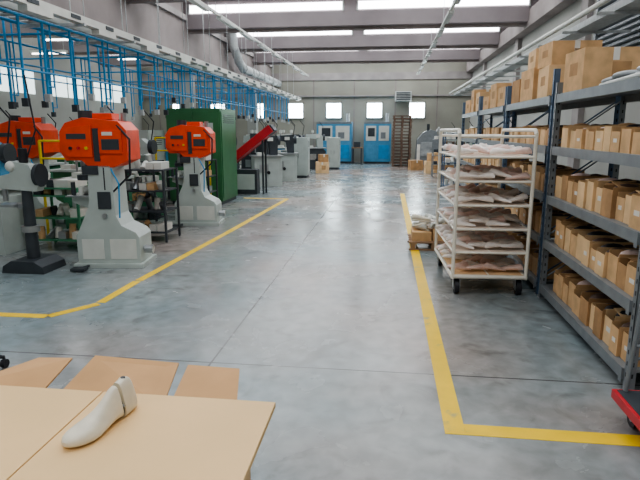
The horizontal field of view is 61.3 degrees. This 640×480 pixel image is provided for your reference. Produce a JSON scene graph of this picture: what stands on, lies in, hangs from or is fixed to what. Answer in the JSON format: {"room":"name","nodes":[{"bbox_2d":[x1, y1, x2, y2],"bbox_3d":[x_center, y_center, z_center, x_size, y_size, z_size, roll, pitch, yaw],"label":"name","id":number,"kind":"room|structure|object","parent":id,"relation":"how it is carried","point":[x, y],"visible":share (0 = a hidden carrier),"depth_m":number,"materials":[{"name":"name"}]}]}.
{"room":"factory floor","nodes":[
{"label":"factory floor","id":0,"kind":"room"},
{"bbox_2d":[0,38,141,155],"bbox_3d":[-11.530,-3.723,13.034,0.200,5.300,32.000,1,12,7],"label":"wall","id":1,"kind":"structure","parent":0,"point":[64,110],"depth_m":21.43,"materials":[{"name":"paint"}]},
{"bbox_2d":[0,67,121,102],"bbox_3d":[-11.100,-4.852,15.321,0.050,0.800,23.000,1,12,7],"label":"window","id":2,"kind":"structure","parent":1,"relation":"in","point":[62,90],"depth_m":21.53,"materials":[{"name":"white glass"}]},
{"bbox_2d":[0,0,538,67],"bbox_3d":[-2.934,-5.851,12.032,17.000,1.030,33.000,1,12,7],"label":"ceiling","id":3,"kind":"structure","parent":0,"point":[451,46],"depth_m":16.35,"materials":[{"name":"concrete"}]},
{"bbox_2d":[29,49,42,54],"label":"lamp","id":4,"kind":"object","parent":3,"relation":"hanging from","point":[34,52],"depth_m":16.72,"materials":[{"name":"white plastic"}]},
{"bbox_2d":[40,36,67,40],"bbox_3d":[-6.720,-5.920,14.038,1.200,1.394,0.160,1,12,7],"label":"lamp","id":5,"kind":"object","parent":3,"relation":"hanging from","point":[53,38],"visible":0.17,"depth_m":14.14,"materials":[{"name":"white plastic"}]},
{"bbox_2d":[49,47,67,53],"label":"lamp","id":6,"kind":"object","parent":3,"relation":"hanging from","point":[62,51],"depth_m":16.63,"materials":[{"name":"white plastic"}]},
{"bbox_2d":[0,0,300,100],"bbox_3d":[-3.143,-5.017,11.971,1.040,2.340,28.500,1,12,7],"label":"cable tray","id":7,"kind":"object","parent":3,"relation":"hanging from","point":[39,9],"visible":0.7,"depth_m":9.10,"materials":[{"name":"grey metal"}]},
{"bbox_2d":[0,7,289,123],"bbox_3d":[-4.116,-3.985,14.617,3.004,1.462,21.000,1,12,7],"label":"pipes","id":8,"kind":"object","parent":7,"relation":"attached to","point":[48,97],"visible":0.82,"depth_m":10.48,"materials":[{"name":"metal"}]},
{"bbox_2d":[188,0,308,76],"bbox_3d":[-1.971,-6.195,14.926,0.120,1.210,23.000,1,12,7],"label":"light","id":9,"kind":"object","parent":3,"relation":"hanging from","point":[198,3],"visible":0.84,"depth_m":14.26,"materials":[{"name":"white metal"}]},
{"bbox_2d":[228,33,281,86],"bbox_3d":[-2.670,-7.693,23.064,0.465,1.631,8.550,1,12,7],"label":"ventilation duct","id":10,"kind":"object","parent":3,"relation":"hanging from","point":[232,37],"visible":0.81,"depth_m":20.17,"materials":[{"name":"metal"}]},
{"bbox_2d":[188,0,530,14],"bbox_3d":[-2.409,-6.600,15.387,16.200,0.280,0.050,1,12,7],"label":"window","id":11,"kind":"structure","parent":3,"relation":"attached to","point":[380,3],"depth_m":14.99,"materials":[{"name":"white glass"}]},
{"bbox_2d":[237,27,500,36],"bbox_3d":[-1.919,-7.392,19.277,16.200,0.280,0.050,1,12,7],"label":"window","id":12,"kind":"structure","parent":3,"relation":"attached to","point":[493,28],"depth_m":18.81,"materials":[{"name":"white glass"}]},
{"bbox_2d":[416,0,460,74],"bbox_3d":[3.190,-6.068,14.301,0.120,1.210,23.000,1,12,7],"label":"light","id":13,"kind":"object","parent":3,"relation":"hanging from","point":[450,12],"visible":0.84,"depth_m":14.05,"materials":[{"name":"white metal"}]},
{"bbox_2d":[140,62,472,161],"bbox_3d":[-1.028,-6.689,27.611,17.000,5.300,0.300,1,12,7],"label":"wall","id":14,"kind":"structure","parent":0,"point":[353,85],"depth_m":27.08,"materials":[{"name":"paint"}]},
{"bbox_2d":[42,0,272,85],"bbox_3d":[-4.608,-5.268,11.848,0.550,1.800,32.000,1,12,7],"label":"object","id":15,"kind":"structure","parent":14,"relation":"attached to","point":[142,20],"depth_m":14.18,"materials":[{"name":"metal"}]},
{"bbox_2d":[172,103,178,107],"bbox_3d":[-7.340,-6.750,28.312,0.820,0.800,0.060,1,12,7],"label":"window","id":16,"kind":"structure","parent":14,"relation":"in","point":[174,105],"depth_m":28.28,"materials":[{"name":"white glass"}]},
{"bbox_2d":[258,103,263,118],"bbox_3d":[-3.271,-6.650,27.819,0.820,0.800,0.060,1,12,7],"label":"window","id":17,"kind":"structure","parent":14,"relation":"in","point":[258,103],"depth_m":27.80,"materials":[{"name":"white glass"}]},
{"bbox_2d":[289,103,303,118],"bbox_3d":[-1.236,-6.600,27.573,0.820,0.800,0.060,1,12,7],"label":"window","id":18,"kind":"structure","parent":14,"relation":"in","point":[296,110],"depth_m":27.57,"materials":[{"name":"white glass"}]},
{"bbox_2d":[326,102,341,118],"bbox_3d":[0.699,-6.552,27.339,0.820,0.800,0.060,1,12,7],"label":"window","id":19,"kind":"structure","parent":14,"relation":"in","point":[333,109],"depth_m":27.33,"materials":[{"name":"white glass"}]},
{"bbox_2d":[366,102,382,118],"bbox_3d":[2.733,-6.502,27.093,0.820,0.800,0.060,1,12,7],"label":"window","id":20,"kind":"structure","parent":14,"relation":"in","point":[374,110],"depth_m":27.09,"materials":[{"name":"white glass"}]},
{"bbox_2d":[395,91,411,100],"bbox_3d":[4.088,-7.054,26.521,0.800,0.450,0.580,1,12,7],"label":"vent","id":21,"kind":"object","parent":14,"relation":"attached to","point":[399,95],"visible":1,"depth_m":26.25,"materials":[{"name":"metal"}]},
{"bbox_2d":[408,102,425,117],"bbox_3d":[4.817,-6.451,26.840,0.820,0.800,0.060,1,12,7],"label":"window","id":22,"kind":"structure","parent":14,"relation":"in","point":[416,109],"depth_m":26.83,"materials":[{"name":"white glass"}]},
{"bbox_2d":[0,161,639,479],"bbox_3d":[-2.995,-0.868,12.540,17.000,0.102,32.000,1,12,7],"label":"floor","id":23,"kind":"structure","parent":0,"point":[320,322],"depth_m":4.25,"materials":[{"name":"concrete"}]},
{"bbox_2d":[0,355,9,367],"bbox_3d":[-2.434,0.613,3.657,0.559,0.539,0.580,1,12,7],"label":"stool","id":24,"kind":"object","parent":23,"relation":"on","point":[4,363],"visible":1,"depth_m":3.69,"materials":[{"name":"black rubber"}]},
{"bbox_2d":[0,107,25,254],"bbox_3d":[-4.462,-0.825,7.171,0.900,1.957,0.700,1,12,7],"label":"machine","id":25,"kind":"object","parent":23,"relation":"on","point":[12,240],"visible":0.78,"depth_m":7.10,"materials":[{"name":"grey paint"}]},
{"bbox_2d":[0,75,65,273],"bbox_3d":[-3.401,-0.740,6.139,0.619,2.202,0.440,1,12,7],"label":"machine","id":26,"kind":"object","parent":23,"relation":"on","point":[27,177],"visible":1,"depth_m":6.13,"materials":[{"name":"metal"}]},
{"bbox_2d":[0,115,66,234],"bbox_3d":[-4.463,-1.000,8.374,0.960,1.820,0.750,1,12,7],"label":"machine","id":27,"kind":"object","parent":23,"relation":"on","point":[21,128],"visible":0.39,"depth_m":8.20,"materials":[{"name":"grey paint"}]},
{"bbox_2d":[0,357,71,387],"bbox_3d":[-1.195,0.895,1.592,0.530,0.810,0.950,1,12,7],"label":"open cardboard box","id":28,"kind":"object","parent":23,"relation":"on","point":[40,372],"visible":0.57,"depth_m":1.85,"materials":[{"name":"brown cardboard"}]},
{"bbox_2d":[38,140,64,234],"bbox_3d":[-3.596,-0.705,7.816,0.970,1.466,0.120,1,12,7],"label":"guard rail","id":29,"kind":"object","parent":23,"relation":"on","point":[41,158],"visible":0.27,"depth_m":7.75,"materials":[{"name":"metal"}]},
{"bbox_2d":[47,114,68,177],"bbox_3d":[-6.181,-1.791,11.921,0.900,1.957,0.700,1,12,7],"label":"machine","id":30,"kind":"object","parent":23,"relation":"on","point":[53,164],"visible":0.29,"depth_m":11.84,"materials":[{"name":"green paint"}]},
{"bbox_2d":[33,172,87,242],"bbox_3d":[-3.521,-0.421,7.453,0.730,1.053,0.530,1,12,7],"label":"rack","id":31,"kind":"object","parent":23,"relation":"on","point":[58,187],"visible":0.63,"depth_m":7.30,"materials":[{"name":"metal"}]},
{"bbox_2d":[50,142,80,202],"bbox_3d":[-4.492,-1.428,10.136,0.900,1.957,0.700,1,12,7],"label":"machine","id":32,"kind":"object","parent":23,"relation":"on","point":[66,169],"visible":0.12,"depth_m":9.94,"materials":[{"name":"green paint"}]},
{"bbox_2d":[56,117,74,164],"bbox_3d":[-7.029,-2.374,14.788,0.900,1.957,0.700,1,12,7],"label":"machine","id":33,"kind":"object","parent":23,"relation":"on","point":[58,155],"visible":0.07,"depth_m":14.55,"materials":[{"name":"green paint"}]},
{"bbox_2d":[64,106,133,228],"bbox_3d":[-3.459,-1.061,8.333,0.900,1.957,0.700,1,12,7],"label":"machine","id":34,"kind":"object","parent":23,"relation":"on","point":[69,200],"visible":0.14,"depth_m":8.22,"materials":[{"name":"green paint"}]},
{"bbox_2d":[59,111,156,271],"bbox_3d":[-2.488,-0.591,6.363,0.960,1.820,0.750,0,12,0],"label":"machine","id":35,"kind":"object","parent":23,"relation":"on","point":[108,236],"visible":1,"depth_m":6.31,"materials":[{"name":"grey paint"}]},
{"bbox_2d":[0,385,275,479],"bbox_3d":[-0.889,0.972,1.243,1.385,0.800,1.115,1,12,7],"label":"work table","id":36,"kind":"object","parent":23,"relation":"on","point":[165,437],"visible":0.91,"depth_m":1.43,"materials":[{"name":"brown wood"}]},
{"bbox_2d":[61,376,136,447],"bbox_3d":[-0.595,0.461,1.479,0.083,0.108,0.258,5,12,22],"label":"shoe last","id":37,"kind":"object","parent":36,"relation":"on","point":[120,399],"visible":1,"depth_m":1.46,"materials":[{"name":"plastic"}]},
{"bbox_2d":[127,110,163,214],"bbox_3d":[-3.412,-1.381,9.907,0.900,1.957,0.700,1,12,7],"label":"machine","id":38,"kind":"object","parent":23,"relation":"on","point":[146,147],"visible":0.23,"depth_m":9.74,"materials":[{"name":"green paint"}]},
{"bbox_2d":[128,154,166,221],"bbox_3d":[-3.003,-0.852,9.151,0.630,1.220,0.430,1,12,7],"label":"rack","id":39,"kind":"object","parent":23,"relation":"on","point":[148,157],"visible":0.38,"depth_m":9.01,"materials":[{"name":"metal"}]},
{"bbox_2d":[124,159,180,242],"bbox_3d":[-2.592,-0.640,8.011,0.830,1.260,0.530,1,12,7],"label":"rack","id":40,"kind":"object","parent":23,"relation":"on","point":[160,227],"visible":0.64,"depth_m":7.86,"materials":[{"name":"metal"}]},
{"bbox_2d":[139,130,167,200],"bbox_3d":[-3.657,-1.512,11.443,0.519,1.600,0.840,1,12,7],"label":"machine","id":41,"kind":"object","parent":23,"relation":"on","point":[143,134],"visible":0.27,"depth_m":11.38,"materials":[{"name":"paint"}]},
{"bbox_2d":[64,355,250,479],"bbox_3d":[-0.566,0.905,1.546,0.650,0.810,1.010,1,12,7],"label":"cardboard sheets","id":42,"kind":"object","parent":23,"relation":"on","point":[151,377],"visible":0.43,"depth_m":1.84,"materials":[{"name":"brown cardboard"}]},
{"bbox_2d":[153,129,170,199],"bbox_3d":[-3.851,-1.974,12.823,0.900,1.957,0.700,1,12,7],"label":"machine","id":43,"kind":"object","parent":23,"relation":"on","point":[166,152],"visible":0.02,"depth_m":12.65,"materials":[{"name":"metal"}]},
{"bbox_2d":[154,137,211,194],"bbox_3d":[-2.739,-1.317,10.822,1.220,1.466,0.120,1,12,7],"label":"guard rail","id":44,"kind":"object","parent":23,"relation":"on","point":[155,138],"visible":0.16,"depth_m":10.75,"materials":[{"name":"metal"}]},
{"bbox_2d":[173,69,195,107],"bbox_3d":[-4.081,-3.562,16.756,0.600,3.500,0.600,1,12,7],"label":"concrete column","id":45,"kind":"structure","parent":23,"relation":"on","point":[187,101],"depth_m":16.37,"materials":[{"name":"paint"}]},
{"bbox_2d":[165,120,225,226],"bbox_3d":[-2.106,-1.137,9.188,0.931,1.765,0.728,0,12,1],"label":"machine","id":46,"kind":"object","parent":23,"relation":"on","point":[192,142],"visible":0.93,"depth_m":9.12,"materials":[{"name":"grey paint"}]},
{"bbox_2d":[175,155,217,197],"bbox_3d":[-2.347,-1.106,10.353,0.630,1.239,0.530,1,12,7],"label":"rack","id":47,"kind":"object","parent":23,"relation":"on","point":[208,158],"visible":0.16,"depth_m":10.26,"materials":[{"name":"metal"}]},
{"bbox_2d":[166,108,237,204],"bbox_3d":[-2.614,-1.887,12.161,1.199,2.050,1.240,1,12,7],"label":"tall cabinet","id":48,"kind":"object","parent":23,"relation":"on","point":[222,122],"visible":0.44,"depth_m":11.65,"materials":[{"name":"metal"}]},
{"bbox_2d":[244,90,257,133],"bbox_3d":[-3.076,-5.184,24.730,0.600,3.500,0.600,1,12,7],"label":"concrete column","id":49,"kind":"structure","parent":23,"relation":"on","point":[251,125],"depth_m":24.49,"materials":[{"name":"paint"}]},
{"bbox_2d":[241,120,265,168],"bbox_3d":[-2.184,-3.038,18.052,0.900,1.957,0.700,1,12,7],"label":"machine","id":50,"kind":"object","parent":23,"relation":"on","point":[246,161],"visible":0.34,"depth_m":17.90,"materials":[{"name":"metal"}]},
{"bbox_2d":[236,125,277,193],"bbox_3d":[-1.793,-2.058,13.791,1.394,1.734,0.482,1,12,7],"label":"conveyor","id":51,"kind":"object","parent":23,"relation":"on","point":[248,180],"visible":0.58,"depth_m":13.72,"materials":[{"name":"metal"}]},
{"bbox_2d":[250,133,268,168],"bbox_3d":[-1.804,-2.502,16.561,0.519,1.500,0.640,1,12,7],"label":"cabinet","id":52,"kind":"object","parent":23,"relation":"on","point":[259,148],"visible":0.09,"depth_m":16.23,"materials":[{"name":"metal"}]},
{"bbox_2d":[249,118,283,186],"bbox_3d":[-1.569,-2.561,15.704,0.900,1.957,0.700,-3,12,-16],"label":"machine","id":53,"kind":"object","parent":23,"relation":"on","point":[274,163],"visible":0.75,"depth_m":15.58,"materials":[{"name":"grey paint"}]},
{"bbox_2d":[277,122,294,151],"bbox_3d":[-1.460,-4.045,23.000,0.900,1.957,0.700,1,12,7],"label":"machine","id":54,"kind":"object","parent":23,"relation":"on","point":[280,147],"visible":0.23,"depth_m":22.83,"materials":[{"name":"paint"}]},
{"bbox_2d":[276,119,297,180],"bbox_3d":[-1.164,-2.892,17.335,0.900,1.957,0.700,-1,12,-4],"label":"machine","id":55,"kind":"object","parent":23,"relation":"on","point":[289,161],"visible":0.66,"depth_m":17.18,"materials":[{"name":"grey paint"}]},
{"bbox_2d":[281,121,304,151],"bbox_3d":[-0.959,-3.390,19.780,0.900,1.957,0.700,1,12,7],"label":"machine","id":56,"kind":"object","parent":23,"relation":"on","point":[291,131],"visible":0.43,"depth_m":19.61,"materials":[{"name":"grey paint"}]},
{"bbox_2d":[293,137,309,177],"bbox_3d":[-0.740,-2.844,18.619,0.719,1.350,0.640,1,12,7],"label":"cabinet","id":57,"kind":"object","parent":23,"relation":"on","point":[302,147],"visible":0.49,"depth_m":18.34,"materials":[{"name":"metal"}]},
{"bbox_2d":[306,121,326,169],"bbox_3d":[-0.216,-3.933,22.452,0.900,1.957,0.700,-2,12,-10],"label":"machine","id":58,"kind":"object","parent":23,"relation":"on","point":[314,151],"visible":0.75,"depth_m":22.28,"materials":[{"name":"metal"}]},
{"bbox_2d":[316,161,328,172],"bbox_3d":[0.093,-2.774,20.605,0.501,0.421,0.501,0,12,1],"label":"carton","id":59,"kind":"object","parent":23,"relation":"on","point":[321,167],"visible":0.99,"depth_m":20.36,"materials":[{"name":"cardboard"}]},
{"bbox_2d":[318,154,328,161],"bbox_3d":[0.122,-3.118,20.531,0.341,0.281,0.361,-2,12,-10],"label":"carton","id":60,"kind":"object","parent":59,"relation":"on","point":[321,157],"visible":1,"depth_m":20.36,"materials":[{"name":"cardboard"}]},
{"bbox_2d":[327,137,339,168],"bbox_3d":[0.575,-3.641,22.662,0.519,1.300,0.740,1,12,7],"label":"cabinet","id":61,"kind":"object","parent":23,"relation":"on","point":[333,143],"visible":0.98,"depth_m":22.33,"materials":[{"name":"metal"}]},
{"bbox_2d":[317,113,352,162],"bbox_3d":[0.733,-5.020,26.680,1.700,2.400,0.940,1,12,7],"label":"machine","id":62,"kind":"object","parent":23,"relation":"on","point":[344,130],"visible":0.7,"depth_m":26.21,"materials":[{"name":"paint"}]},
{"bbox_2d":[352,142,362,163],"bbox_3d":[1.790,-4.196,26.015,0.500,1.050,0.500,1,12,7],"label":"desk","id":63,"kind":"object","parent":23,"relation":"on","point":[356,144],"visible":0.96,"depth_m":25.80,"materials":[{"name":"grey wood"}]},
{"bbox_2d":[364,113,390,163],"bbox_3d":[2.817,-4.968,26.427,1.300,2.400,0.940,1,12,7],"label":"machine","id":64,"kind":"object","parent":23,"relation":"on","point":[377,135],"visible":1,"depth_m":26.02,"materials":[{"name":"paint"}]},
{"bbox_2d":[391,115,412,166],"bbox_3d":[3.678,-4.456,24.336,0.877,2.230,1.000,1,12,7],"label":"pallet stack","id":65,"kind":"object","parent":23,"relation":"on","point":[402,119],"visible":0.96,"depth_m":23.92,"materials":[{"name":"brown wood"}]},
{"bbox_2d":[408,160,422,169],"bbox_3d":[3.911,-3.072,22.120,0.501,0.401,0.501,-1,12,-4],"label":"carton","id":66,"kind":"object","parent":23,"relation":"on","point":[412,164],"visible":1,"depth_m":21.88,"materials":[{"name":"cardboard"}]},
{"bbox_2d":[407,234,444,250],"bbox_3d":[1.541,0.030,7.575,0.600,0.120,0.600,1,12,7],"label":"wooden pallet","id":67,"kind":"object","parent":23,"relation":"on","point":[412,243],"visible":0.43,"depth_m":7.31,"materials":[{"name":"brown wood"}]},
{"bbox_2d":[411,213,447,240],"bbox_3d":[1.558,-0.200,7.529,0.574,0.348,0.490,1,12,7],"label":"carton","id":68,"kind":"object","parent":67,"relation":"on","point":[423,228],"visible":0.77,"depth_m":7.36,"materials":[{"name":"cardboard"}]},
{"bbox_2d":[415,124,439,167],"bbox_3d":[4.653,-4.085,23.466,1.200,1.850,1.000,1,12,7],"label":"machine","id":69,"kind":"object","parent":23,"relation":"on","point":[424,141],"visible":0.44,"depth_m":23.05,"materials":[{"name":"grey metal"}]},
{"bbox_2d":[424,161,437,173],"bbox_3d":[4.260,-2.767,20.492,0.551,0.451,0.501,0,12,1],"label":"carton","id":70,"kind":"object","parent":23,"relation":"on","point":[427,164],"visible":0.52,"depth_m":20.25,"materials":[{"name":"cardboard"}]},
{"bbox_2d":[427,153,437,160],"bbox_3d":[4.266,-3.145,20.466,0.401,0.301,0.401,3,12,13],"label":"carton","id":71,"kind":"object","parent":70,"relation":"on","point":[429,155],"visible":0.59,"depth_m":20.28,"materials":[{"name":"cardboard"}]},
{"bbox_2d":[431,136,457,177],"bbox_3d":[4.338,-2.913,18.603,0.930,1.492,0.530,1,12,7],"label":"rack","id":72,"kind":"object","parent":23,"relation":"on","point":[435,137],"visible":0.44,"depth_m":18.46,"materials":[{"name":"metal"}]},
{"bbox_2d":[441,122,454,162],"bbox_3d":[5.855,-4.468,25.077,0.900,1.957,0.700,1,12,7],"label":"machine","id":73,"kind":"object","parent":23,"relation":"on","point":[451,122],"visible":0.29,"depth_m":24.95,"materials":[{"name":"metal"}]},
{"bbox_2d":[443,157,453,169],"bbox_3d":[4.881,-2.785,20.205,0.501,0.601,0.501,1,12,7],"label":"carton","id":74,"kind":"object","parent":23,"relation":"on","point":[446,166],"visible":0.09,"depth_m":19.98,"materials":[{"name":"cardboard"}]},
{"bbox_2d":[441,141,464,163],"bbox_3d":[5.808,-3.714,23.498,0.936,1.110,1.000,1,12,7],"label":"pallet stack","id":75,"kind":"object","parent":23,"relation":"on","point":[453,142],"visible":0.1,"depth_m":23.69,"materials":[{"name":"brown wood"}]},
{"bbox_2d":[441,127,473,186],"bbox_3d":[3.724,-2.182,14.510,0.830,1.691,0.530,1,12,7],"label":"rack","id":76,"kind":"object","parent":23,"relation":"on","point":[446,160],"visible":0.23,"depth_m":14.44,"materials":[{"name":"white metal"}]},
{"bbox_2d":[434,128,538,294],"bbox_3d":[1.702,-0.369,5.777,0.744,1.616,1.294,1,12,4],"label":"trolley","id":77,"kind":"object","parent":23,"relation":"on","point":[477,243],"visible":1,"depth_m":5.38,"materials":[{"name":"white metal"}]},
{"bbox_2d":[459,97,513,185],"bbox_3d":[3.080,-1.535,10.178,0.626,2.150,2.060,1,12,7],"label":"shelving","id":78,"kind":"object","parent":23,"relation":"on","point":[472,114],"visible":0.21,"depth_m":10.37,"materials":[{"name":"metal"}]},
{"bbox_2d":[465,100,470,113],"bbox_3d":[3.107,-2.585,10.495,0.461,0.251,0.421,1,12,3],"label":"carton","id":79,"kind":"object","parent":78,"relation":"in","point":[468,103],"visible":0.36,"depth_m":10.45,"materials":[{"name":"cardboard"}]},
{"bbox_2d":[463,128,485,207],"bbox_3d":[2.988,-1.354,10.215,0.369,1.499,1.837,1,12,7],"label":"cartons","id":80,"kind":"object","parent":78,"relation":"on","point":[470,130],"visible":0.15,"depth_m":10.04,"materials":[{"name":"paper"}]},
{"bbox_2d":[471,89,490,111],"bbox_3d":[3.033,-2.540,9.897,0.461,0.401,0.421,2,12,9],"label":"carton","id":81,"kind":"object","parent":78,"relation":"in","point":[473,100],"visible":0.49,"depth_m":9.73,"materials":[{"name":"cardboard"}]},
{"bbox_2d":[475,92,490,111],"bbox_3d":[2.959,-2.382,9.321,0.461,0.321,0.421,1,12,7],"label":"carton","id":82,"kind":"object","parent":78,"relation":"in","point":[485,94],"visible":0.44,"depth_m":9.23,"materials":[{"name":"cardboard"}]},
{"bbox_2d":[475,87,550,207],"bbox_3d":[2.823,-1.119,8.136,0.626,2.150,2.060,1,12,7],"label":"shelving","id":83,"kind":"object","parent":23,"relation":"on","point":[538,109],"visible":0.11,"depth_m":8.01,"materials":[{"name":"metal"}]},
{"bbox_2d":[483,96,489,109],"bbox_3d":[2.861,-2.165,8.555,0.461,0.201,0.421,1,12,5],"label":"carton","id":84,"kind":"object","parent":83,"relation":"in","point":[486,100],"visible":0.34,"depth_m":8.52,"materials":[{"name":"cardboard"}]},
{"bbox_2d":[490,83,511,107],"bbox_3d":[2.788,-2.119,7.957,0.461,0.351,0.421,1,12,5],"label":"carton","id":85,"kind":"object","parent":83,"relation":"in","point":[494,88],"visible":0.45,"depth_m":7.84,"materials":[{"name":"cardboard"}]},
{"bbox_2d":[479,127,528,193],"bbox_3d":[2.727,-0.933,8.143,0.368,1.499,1.777,1,12,7],"label":"cartons","id":86,"kind":"object","parent":83,"relation":"on","point":[497,130],"visible":0.19,"depth_m":7.91,"materials":[{"name":"cardboard"}]},
{"bbox_2d":[497,86,511,106],"bbox_3d":[2.714,-1.957,7.382,0.461,0.261,0.421,1,12,6],"label":"carton","id":87,"kind":"object","parent":83,"relation":"in","point":[501,91],"visible":0.3,"depth_m":7.39,"materials":[{"name":"cardboard"}]},
{"bbox_2d":[501,69,620,294],"bbox_3d":[2.565,-0.704,6.094,0.626,2.150,2.060,1,12,7],"label":"shelving","id":88,"kind":"object","parent":23,"relation":"on","point":[548,100],"visible":0.4,"depth_m":5.34,"materials":[{"name":"metal"}]},
{"bbox_2d":[511,79,520,103],"bbox_3d":[2.636,-1.808,6.600,0.481,0.281,0.401,1,12,7],"label":"carton","id":89,"kind":"object","parent":88,"relation":"in","point":[516,85],"visible":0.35,"depth_m":6.58,"materials":[{"name":"cardboard"}]},
{"bbox_2d":[520,67,538,101],"bbox_3d":[2.533,-1.719,6.014,0.451,0.341,0.501,1,12,5],"label":"carton","id":90,"kind":"object","parent":88,"relation":"in","point":[529,78],"visible":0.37,"depth_m":5.93,"materials":[{"name":"cardboard"}]},
{"bbox_2d":[528,48,538,69],"bbox_3d":[2.550,-1.981,5.938,0.421,0.201,0.401,2,12,10],"label":"carton","id":91,"kind":"object","parent":90,"relation":"on","point":[533,56],"visible":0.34,"depth_m":5.89,"materials":[{"name":"cardboard"}]},
{"bbox_2d":[504,125,584,278],"bbox_3d":[2.474,-0.532,6.122,0.375,1.519,1.827,1,12,7],"label":"cartons","id":92,"kind":"object","parent":88,"relation":"on","point":[525,165],"visible":0.38,"depth_m":5.66,"materials":[{"name":"brown cardboard"}]},
{"bbox_2d":[537,64,564,97],"bbox_3d":[2.483,-1.570,5.382,0.501,0.301,0.441,2,12,9],"label":"carton","id":93,"kind":"object","parent":88,"relation":"in","point":[545,77],"visible":0.3,"depth_m":5.25,"materials":[{"name":"cardboard"}]},
{"bbox_2d":[538,40,602,68],"bbox_3d":[2.466,-1.831,5.352,0.461,0.221,0.401,1,12,4],"label":"carton","id":94,"kind":"object","parent":93,"relation":"on","point":[553,52],"visible":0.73,"depth_m":5.17,"materials":[{"name":"cardboard"}]},
{"bbox_2d":[537,77,639,389],"bbox_3d":[2.311,-0.229,4.084,0.626,2.020,2.020,1,12,7],"label":"shelving","id":95,"kind":"object","parent":23,"relation":"on","point":[628,89],"visible":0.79,"depth_m":4.03,"materials":[{"name":"metal"}]},
{"bbox_2d":[553,123,639,366],"bbox_3d":[2.221,-0.123,4.113,0.377,1.518,1.814,1,12,7],"label":"cartons","id":96,"kind":"object","parent":95,"relation":"on","point":[614,258],"visible":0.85,"depth_m":3.98,"materials":[{"name":"brown cardboard"}]},
{"bbox_2d":[563,47,639,92],"bbox_3d":[2.401,-1.425,4.569,0.501,0.341,0.421,1,12,4],"label":"carton","id":97,"kind":"object","parent":95,"relation":"in","point":[586,67],"visible":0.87,"depth_m":4.37,"materials":[{"name":"cardboard"}]},
{"bbox_2d":[599,66,639,84],"bbox_3d":[2.306,-1.128,3.670,0.530,0.099,0.952,1,12,7],"label":"bundle","id":98,"kind":"object","parent":95,"relation":"on","point":[627,74],"visible":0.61,"depth_m":3.82,"materials":[{"name":"white plastic"}]},
{"bbox_2d":[611,305,639,430],"bbox_3d":[1.984,0.628,2.747,0.750,0.873,0.380,1,12,7],"label":"trolley","id":99,"kind":"object","parent":23,"relation":"on","point":[628,400],"visible":1,"depth_m":2.92,"materials":[{"name":"metal"}]},
{"bbox_2d":[466,0,639,180],"bbox_3d":[5.391,-3.307,10.987,0.500,5.300,32.000,1,12,7],"label":"wall","id":100,"kind":"structure","parent":0,"point":[545,15],"depth_m":13.47,"materials":[{"name":"paint"}]},
{"bbox_2d":[449,0,639,95],"bbox_3d":[5.086,-4.580,13.337,1.067,0.558,25.000,1,12,7],"label":"cable tray","id":101,"kind":"object","parent":100,"relation":"attached to","point":[621,9],"visible":0.8,"depth_m":8.88,"materials":[{"name":"grey metal"}]},
{"bbox_2d":[593,0,639,46],"bbox_3d":[5.006,-3.351,7.942,0.125,2.000,5.000,1,12,7],"label":"shutter","id":102,"kind":"object","parent":100,"relation":"attached to","point":[631,22],"visible":0.16,"depth_m":9.24,"materials":[{"name":"metal"}]}
]}

